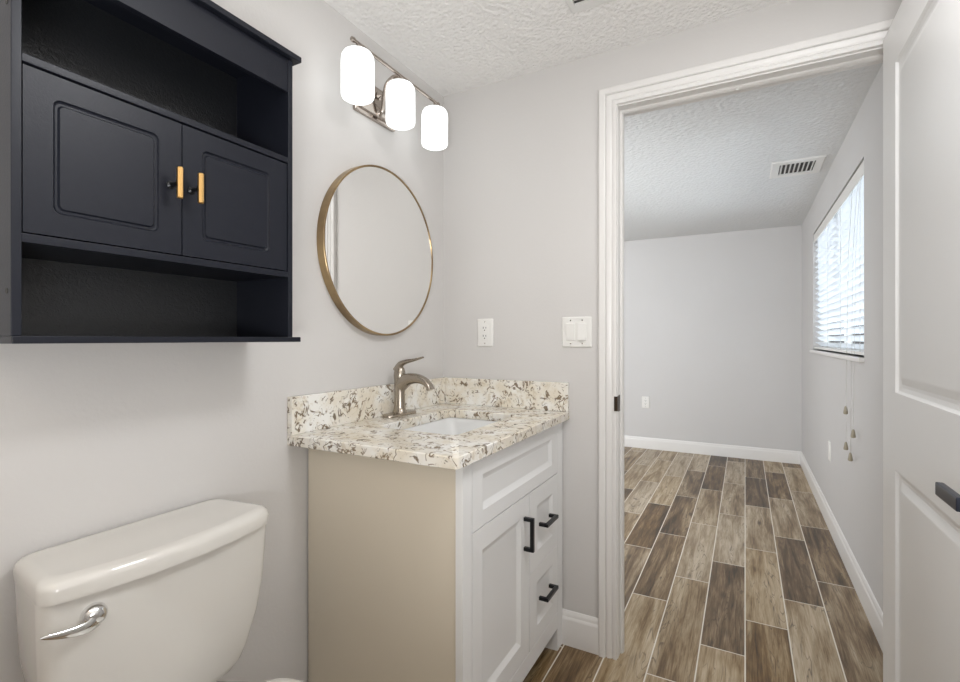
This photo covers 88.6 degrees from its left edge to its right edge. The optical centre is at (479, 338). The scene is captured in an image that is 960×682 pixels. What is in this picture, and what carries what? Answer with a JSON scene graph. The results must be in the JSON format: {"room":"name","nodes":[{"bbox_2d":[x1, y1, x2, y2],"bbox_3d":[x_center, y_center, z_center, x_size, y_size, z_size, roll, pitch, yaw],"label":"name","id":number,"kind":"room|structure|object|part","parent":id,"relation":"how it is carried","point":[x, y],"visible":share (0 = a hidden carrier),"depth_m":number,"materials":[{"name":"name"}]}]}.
{"room":"bathroom","nodes":[
{"label":"bathroom","id":0,"kind":"room"},
{"bbox_2d":[0,0,443,681],"bbox_3d":[-0.931,0.054,0.883,0.120,2.260,3.020,0,0,28],"label":"wall","id":1,"kind":"structure","parent":0,"point":[95,438],"depth_m":1.33,"materials":[{"name":"beige paint"}]},
{"bbox_2d":[0,0,300,343],"bbox_3d":[-0.657,-0.344,1.019,0.232,0.703,0.565,0,0,28],"label":"upper cabinet","id":2,"kind":"object","parent":1,"relation":"attached to","point":[146,145],"visible":1,"depth_m":0.99,"materials":[{"name":"black paint"}]},
{"bbox_3d":[-0.795,-0.343,0.798,0.199,0.677,0.013,0,0,28],"label":"panel","id":3,"kind":"part","parent":2,"relation":"part of","materials":[{"name":"black paint"}]},
{"bbox_3d":[-0.655,-0.296,0.870,0.015,0.259,0.243,0,0,28],"label":"door","id":4,"kind":"part","parent":2,"relation":"part of","materials":[{"name":"black paint"}]},
{"bbox_3d":[-0.758,-0.343,1.070,0.005,0.677,0.501,0,0,28],"label":"panel","id":5,"kind":"part","parent":2,"relation":"part of","materials":[{"name":"black wood"}]},
{"bbox_2d":[22,233,287,281],"bbox_3d":[-0.671,-0.157,1.023,0.193,0.014,0.501,0,0,28],"label":"shelf","id":6,"kind":"object","parent":2,"relation":"attached to","point":[66,251],"depth_m":0.97,"materials":[{"name":"black paint"}]},
{"bbox_2d":[22,52,287,162],"bbox_3d":[-0.671,-0.435,1.023,0.193,0.013,0.501,0,0,28],"label":"shelf","id":7,"kind":"object","parent":2,"relation":"attached to","point":[31,64],"depth_m":0.91,"materials":[{"name":"black paint"}]},
{"bbox_3d":[-0.589,-0.299,0.949,0.026,0.016,0.016,0,0,28],"label":"stem","id":8,"kind":"part","parent":2,"relation":"part of","materials":[{"name":"black metal"}]},
{"bbox_3d":[-0.573,-0.299,0.940,0.011,0.060,0.011,0,0,28],"label":"handle","id":9,"kind":"part","parent":2,"relation":"part of","materials":[{"name":"gold metal"}]},
{"bbox_3d":[-0.570,-0.299,0.985,0.026,0.016,0.016,0,0,28],"label":"stem","id":10,"kind":"part","parent":2,"relation":"part of","materials":[{"name":"black metal"}]},
{"bbox_3d":[-0.554,-0.299,0.976,0.011,0.060,0.011,0,0,28],"label":"handle","id":11,"kind":"part","parent":2,"relation":"part of","materials":[{"name":"gold metal"}]},
{"bbox_3d":[-0.536,-0.296,1.089,0.015,0.259,0.252,0,0,28],"label":"door","id":12,"kind":"part","parent":2,"relation":"part of","materials":[{"name":"black paint"}]},
{"bbox_3d":[-0.551,-0.343,1.250,0.199,0.677,0.013,0,0,28],"label":"panel","id":13,"kind":"part","parent":2,"relation":"part of","materials":[{"name":"black paint"}]},
{"bbox_2d":[287,377,445,434],"bbox_3d":[-0.354,0.225,1.804,0.020,0.111,0.846,0,0,28],"label":"backsplash","id":14,"kind":"structure","parent":1,"relation":"attached to","point":[315,411],"depth_m":1.64,"materials":[{"name":"stone"}]},
{"bbox_2d":[317,165,432,335],"bbox_3d":[-0.354,-0.316,1.796,0.031,0.608,0.608,0,0,28],"label":"wall mirror","id":15,"kind":"object","parent":1,"relation":"attached to","point":[374,245],"visible":1,"depth_m":1.74,"materials":[{"name":"clear mirror"}]},
{"bbox_2d":[341,36,447,150],"bbox_3d":[-0.308,-0.837,1.733,0.171,0.184,0.532,0,0,28],"label":"vanity light","id":16,"kind":"object","parent":1,"relation":"attached to","point":[392,108],"visible":1,"depth_m":1.68,"materials":[{"name":"white glass"}]},
{"bbox_3d":[-0.379,-0.818,1.527,0.102,0.147,0.102,0,0,28],"label":"lamp shade","id":17,"kind":"part","parent":16,"relation":"part of","materials":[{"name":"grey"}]},
{"bbox_3d":[-0.323,-0.862,1.741,0.104,0.134,0.013,0,0,28],"label":"arm","id":18,"kind":"part","parent":16,"relation":"part of","materials":[{"name":"silver metal"}]},
{"bbox_3d":[-0.278,-0.818,1.717,0.102,0.147,0.102,0,0,28],"label":"lamp shade","id":19,"kind":"part","parent":16,"relation":"part of","materials":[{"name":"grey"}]},
{"bbox_3d":[-0.175,-0.818,1.906,0.102,0.147,0.102,0,0,28],"label":"lamp shade","id":20,"kind":"part","parent":16,"relation":"part of","materials":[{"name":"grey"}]},
{"bbox_2d":[324,0,881,240],"bbox_3d":[-0.393,-1.126,2.757,4.490,0.100,6.830,0,0,28],"label":"ceiling","id":21,"kind":"structure","parent":0,"point":[701,167],"depth_m":2.24,"materials":[{"name":"white paint"}]},
{"bbox_2d":[565,0,613,13],"bbox_3d":[0.358,-1.071,1.435,0.274,0.009,0.275,0,0,28],"label":"exhaust fan","id":22,"kind":"object","parent":21,"relation":"attached to","point":[575,6],"visible":1,"depth_m":1.57,"materials":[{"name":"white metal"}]},
{"bbox_2d":[770,155,826,178],"bbox_3d":[1.979,-1.071,3.078,0.278,0.009,0.325,0,0,28],"label":"ceiling vent","id":23,"kind":"object","parent":21,"relation":"in","point":[808,165],"visible":1,"depth_m":3.06,"materials":[{"name":"white metal"}]},
{"bbox_2d":[444,0,901,617],"bbox_3d":[0.579,0.054,1.819,1.890,2.260,0.060,0,0,28],"label":"wall","id":24,"kind":"structure","parent":0,"point":[521,154],"depth_m":1.94,"materials":[{"name":"beige paint"}]},
{"bbox_2d":[477,319,492,346],"bbox_3d":[0.021,-0.027,2.080,0.074,0.118,0.009,0,0,28],"label":"wall outlet","id":25,"kind":"object","parent":24,"relation":"attached to","point":[484,326],"visible":1,"depth_m":2.08,"materials":[{"name":"white plastic"}]},
{"bbox_2d":[481,325,487,339],"bbox_3d":[0.020,-0.027,2.078,0.033,0.066,0.003,0,0,28],"label":"receptacle","id":26,"kind":"object","parent":25,"relation":"attached to","point":[484,328],"depth_m":2.08,"materials":[{"name":"white plastic"}]},
{"bbox_2d":[445,377,568,411],"bbox_3d":[0.097,0.225,2.032,0.556,0.111,0.018,0,0,28],"label":"backsplash","id":27,"kind":"structure","parent":24,"relation":"attached to","point":[539,395],"depth_m":2.01,"materials":[{"name":"stone"}]},
{"bbox_2d":[562,316,591,346],"bbox_3d":[0.369,-0.027,1.888,0.117,0.118,0.016,0,0,28],"label":"light switch","id":28,"kind":"object","parent":24,"relation":"attached to","point":[576,331],"visible":1,"depth_m":1.89,"materials":[{"name":"white plastic"}]},
{"bbox_2d":[562,608,598,654],"bbox_3d":[0.142,1.119,2.012,0.699,0.131,0.014,0,0,28],"label":"baseboard","id":29,"kind":"structure","parent":24,"relation":"attached to","point":[580,631],"depth_m":1.88,"materials":[{"name":"white paint"}]},
{"bbox_2d":[599,19,893,659],"bbox_3d":[0.865,0.126,1.619,0.953,2.116,0.020,0,0,28],"label":"trim","id":30,"kind":"structure","parent":24,"relation":"attached to","point":[870,36],"depth_m":1.82,"materials":[{"name":"white paint"}]},
{"bbox_2d":[614,46,882,658],"bbox_3d":[0.891,0.153,1.665,0.854,2.063,0.116,0,0,28],"label":"trim","id":31,"kind":"structure","parent":24,"relation":"attached to","point":[873,56],"depth_m":1.81,"materials":[{"name":"white paint"}]},
{"bbox_3d":[0.510,0.239,1.830,0.012,0.060,0.046,0,0,28],"label":"strike plate","id":32,"kind":"part","parent":31,"relation":"part of","materials":[{"name":"brown metal"}]},
{"bbox_2d":[883,0,959,681],"bbox_3d":[0.964,0.160,1.064,0.101,2.024,0.821,0,0,28],"label":"door","id":33,"kind":"structure","parent":24,"relation":"in","point":[921,45],"depth_m":1.10,"materials":[{"name":"white paint"}]},
{"bbox_3d":[0.781,0.262,0.818,0.012,0.023,0.099,0,0,28],"label":"lever","id":34,"kind":"part","parent":33,"relation":"part of","materials":[{"name":"grey metal"}]},
{"bbox_2d":[523,447,882,681],"bbox_3d":[-0.393,1.234,2.757,4.490,0.100,6.830,0,0,28],"label":"floor","id":35,"kind":"structure","parent":0,"point":[735,571],"depth_m":2.34,"materials":[{"name":"brown tile"}]},
{"bbox_2d":[13,499,302,681],"bbox_3d":[-0.447,0.789,0.892,0.700,0.790,0.442,0,0,28],"label":"toilet","id":36,"kind":"object","parent":35,"relation":"on","point":[172,596],"visible":1,"depth_m":0.93,"materials":[{"name":"white ceramic"}]},
{"bbox_3d":[-0.670,0.480,0.807,0.015,0.026,0.081,0,0,28],"label":"lever arm","id":37,"kind":"part","parent":36,"relation":"part of","materials":[{"name":"silver metal"}]},
{"bbox_3d":[-0.658,0.473,0.843,0.022,0.040,0.040,0,0,28],"label":"flush lever","id":38,"kind":"part","parent":36,"relation":"part of","materials":[{"name":"silver metal"}]},
{"bbox_3d":[-0.660,0.414,1.011,0.212,0.040,0.435,0,0,28],"label":"tank lid","id":39,"kind":"part","parent":36,"relation":"part of","materials":[{"name":"white ceramic"}]},
{"bbox_3d":[-0.349,0.749,0.843,0.481,0.018,0.372,0,0,28],"label":"seat lid","id":40,"kind":"part","parent":36,"relation":"part of","materials":[{"name":"white ceramic"}]},
{"bbox_2d":[308,423,561,681],"bbox_3d":[-0.087,0.748,1.698,0.581,0.872,0.768,0,0,28],"label":"vanity cabinet","id":41,"kind":"object","parent":35,"relation":"on","point":[417,573],"visible":0.91,"depth_m":1.40,"materials":[{"name":"beige laminate"}]},
{"bbox_3d":[-0.289,0.748,1.382,0.525,0.872,0.016,0,0,28],"label":"panel","id":42,"kind":"part","parent":41,"relation":"part of","materials":[{"name":"beige laminate"}]},
{"bbox_2d":[287,377,568,469],"bbox_3d":[-0.108,0.240,1.672,0.579,0.142,0.846,0,0,28],"label":"countertop","id":43,"kind":"structure","parent":41,"relation":"on","point":[347,421],"depth_m":1.60,"materials":[{"name":"stone"}]},
{"bbox_2d":[382,356,433,417],"bbox_3d":[-0.244,0.171,1.782,0.173,0.217,0.170,0,0,28],"label":"faucet","id":44,"kind":"object","parent":43,"relation":"on","point":[402,381],"visible":1,"depth_m":1.79,"materials":[{"name":"silver metal"}]},
{"bbox_3d":[-0.296,0.275,1.809,0.056,0.010,0.170,0,0,28],"label":"plate","id":45,"kind":"part","parent":44,"relation":"part of","materials":[{"name":"silver metal"}]},
{"bbox_3d":[-0.261,0.093,1.790,0.130,0.062,0.034,0,0,28],"label":"lever","id":46,"kind":"part","parent":44,"relation":"part of","materials":[{"name":"silver metal"}]},
{"bbox_3d":[-0.238,0.158,1.778,0.159,0.067,0.037,0,0,28],"label":"spout","id":47,"kind":"part","parent":44,"relation":"part of","materials":[{"name":"silver metal"}]},
{"bbox_2d":[403,417,497,434],"bbox_3d":[-0.096,0.383,1.696,0.319,0.141,0.467,0,0,28],"label":"sink","id":48,"kind":"object","parent":43,"relation":"in","point":[451,425],"visible":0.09,"depth_m":1.91,"materials":[{"name":"white ceramic"}]},
{"bbox_3d":[0.062,0.771,1.454,0.019,0.524,0.382,0,0,28],"label":"door","id":49,"kind":"part","parent":41,"relation":"part of","materials":[{"name":"white paint"}]},
{"bbox_3d":[0.128,0.411,1.577,0.019,0.190,0.660,0,0,28],"label":"false drawer","id":50,"kind":"part","parent":41,"relation":"part of","materials":[{"name":"white paint"}]},
{"bbox_3d":[0.157,0.626,1.575,0.034,0.108,0.012,0,0,28],"label":"handle","id":51,"kind":"part","parent":41,"relation":"part of","materials":[{"name":"black metal"}]},
{"bbox_3d":[0.127,1.066,1.578,0.022,0.061,0.664,0,0,28],"label":"rail","id":52,"kind":"part","parent":41,"relation":"part of","materials":[{"name":"white paint"}]},
{"bbox_3d":[0.220,0.644,1.746,0.019,0.270,0.275,0,0,28],"label":"drawer","id":53,"kind":"part","parent":41,"relation":"part of","materials":[{"name":"white paint"}]},
{"bbox_3d":[0.220,0.907,1.746,0.019,0.252,0.275,0,0,28],"label":"drawer","id":54,"kind":"part","parent":41,"relation":"part of","materials":[{"name":"white paint"}]},
{"bbox_3d":[0.268,1.134,1.902,0.038,0.100,0.040,0,0,28],"label":"leg","id":55,"kind":"part","parent":41,"relation":"part of","materials":[{"name":"white paint"}]},
{"bbox_3d":[0.243,0.894,1.734,0.034,0.012,0.108,0,0,28],"label":"handle","id":56,"kind":"part","parent":41,"relation":"part of","materials":[{"name":"black metal"}]},
{"bbox_3d":[0.243,0.639,1.734,0.034,0.012,0.108,0,0,28],"label":"handle","id":57,"kind":"part","parent":41,"relation":"part of","materials":[{"name":"black metal"}]},
{"bbox_2d":[624,225,801,450],"bbox_3d":[1.199,0.054,5.710,4.490,2.260,0.120,0,0,28],"label":"wall","id":58,"kind":"structure","parent":0,"point":[713,321],"depth_m":5.00,"materials":[{"name":"paint"}]},
{"bbox_2d":[642,396,648,407],"bbox_3d":[1.790,0.684,5.318,0.078,0.125,0.009,0,0,28],"label":"wall outlet","id":59,"kind":"object","parent":58,"relation":"attached to","point":[645,399],"visible":1,"depth_m":5.32,"materials":[{"name":"white plastic"}]},
{"bbox_2d":[624,435,801,463],"bbox_3d":[1.167,1.124,5.651,4.250,0.120,0.014,0,0,28],"label":"baseboard","id":60,"kind":"structure","parent":58,"relation":"attached to","point":[744,452],"depth_m":4.99,"materials":[{"name":"white paint"}]},
{"bbox_2d":[802,63,882,611],"bbox_3d":[2.233,0.054,3.023,0.120,2.260,3.630,0,0,28],"label":"wall","id":61,"kind":"structure","parent":0,"point":[852,490],"depth_m":2.43,"materials":[{"name":"paint"}]},
{"bbox_2d":[828,441,830,461],"bbox_3d":[2.202,0.706,3.102,0.009,0.120,0.074,0,0,28],"label":"wall outlet","id":62,"kind":"object","parent":61,"relation":"attached to","point":[829,442],"visible":1,"depth_m":3.08,"materials":[{"name":"white plastic"}]},
{"bbox_2d":[810,316,864,362],"bbox_3d":[2.211,-0.359,3.021,0.127,0.930,1.915,0,0,28],"label":"window","id":63,"kind":"structure","parent":61,"relation":"in","point":[861,359],"depth_m":2.87,"materials":[{"name":"white plastic"}]},
{"bbox_3d":[2.193,0.095,3.030,0.087,0.022,1.915,0,0,28],"label":"sill","id":64,"kind":"part","parent":63,"relation":"part of","materials":[{"name":"white paint"}]},
{"bbox_3d":[2.249,-0.370,3.000,0.040,0.908,1.875,0,0,28],"label":"frame","id":65,"kind":"part","parent":63,"relation":"part of","materials":[{"name":"white plastic"}]},
{"bbox_3d":[2.249,-0.370,3.000,0.004,0.818,1.785,0,0,28],"label":"glass pane","id":66,"kind":"part","parent":63,"relation":"part of","materials":[{"name":"glass"}]},
{"bbox_2d":[814,160,863,460],"bbox_3d":[2.184,-0.112,3.035,0.088,1.408,1.863,0,0,28],"label":"window blind","id":67,"kind":"object","parent":61,"relation":"attached to","point":[840,237],"visible":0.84,"depth_m":2.80,"materials":[{"name":"white plastic"}]},
{"bbox_3d":[2.200,0.068,3.026,0.048,0.016,1.851,0,0,28],"label":"rail","id":68,"kind":"part","parent":67,"relation":"part of","materials":[{"name":"white plastic"}]},
{"bbox_3d":[2.086,-0.346,2.813,0.041,0.820,0.002,0,0,28],"label":"ladder cord","id":69,"kind":"part","parent":67,"relation":"part of","materials":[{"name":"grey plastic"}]},
{"bbox_3d":[1.868,-0.201,2.491,0.028,1.101,0.001,0,0,28],"label":"pull cord","id":70,"kind":"part","parent":67,"relation":"part of","materials":[{"name":"grey plastic"}]},
{"bbox_3d":[1.864,-0.111,2.484,0.028,1.281,0.001,0,0,28],"label":"pull cord","id":71,"kind":"part","parent":67,"relation":"part of","materials":[{"name":"grey plastic"}]},
{"bbox_3d":[1.807,-0.096,2.378,0.028,1.311,0.001,0,0,28],"label":"pull cord","id":72,"kind":"part","parent":67,"relation":"part of","materials":[{"name":"grey plastic"}]},
{"bbox_3d":[1.774,-0.159,2.315,0.028,1.186,0.001,0,0,28],"label":"pull cord","id":73,"kind":"part","parent":67,"relation":"part of","materials":[{"name":"grey plastic"}]},
{"bbox_2d":[800,452,882,651],"bbox_3d":[2.189,1.124,3.084,0.014,0.120,3.536,0,0,28],"label":"baseboard","id":74,"kind":"structure","parent":61,"relation":"attached to","point":[870,605],"depth_m":2.45,"materials":[{"name":"white paint"}]}
]}

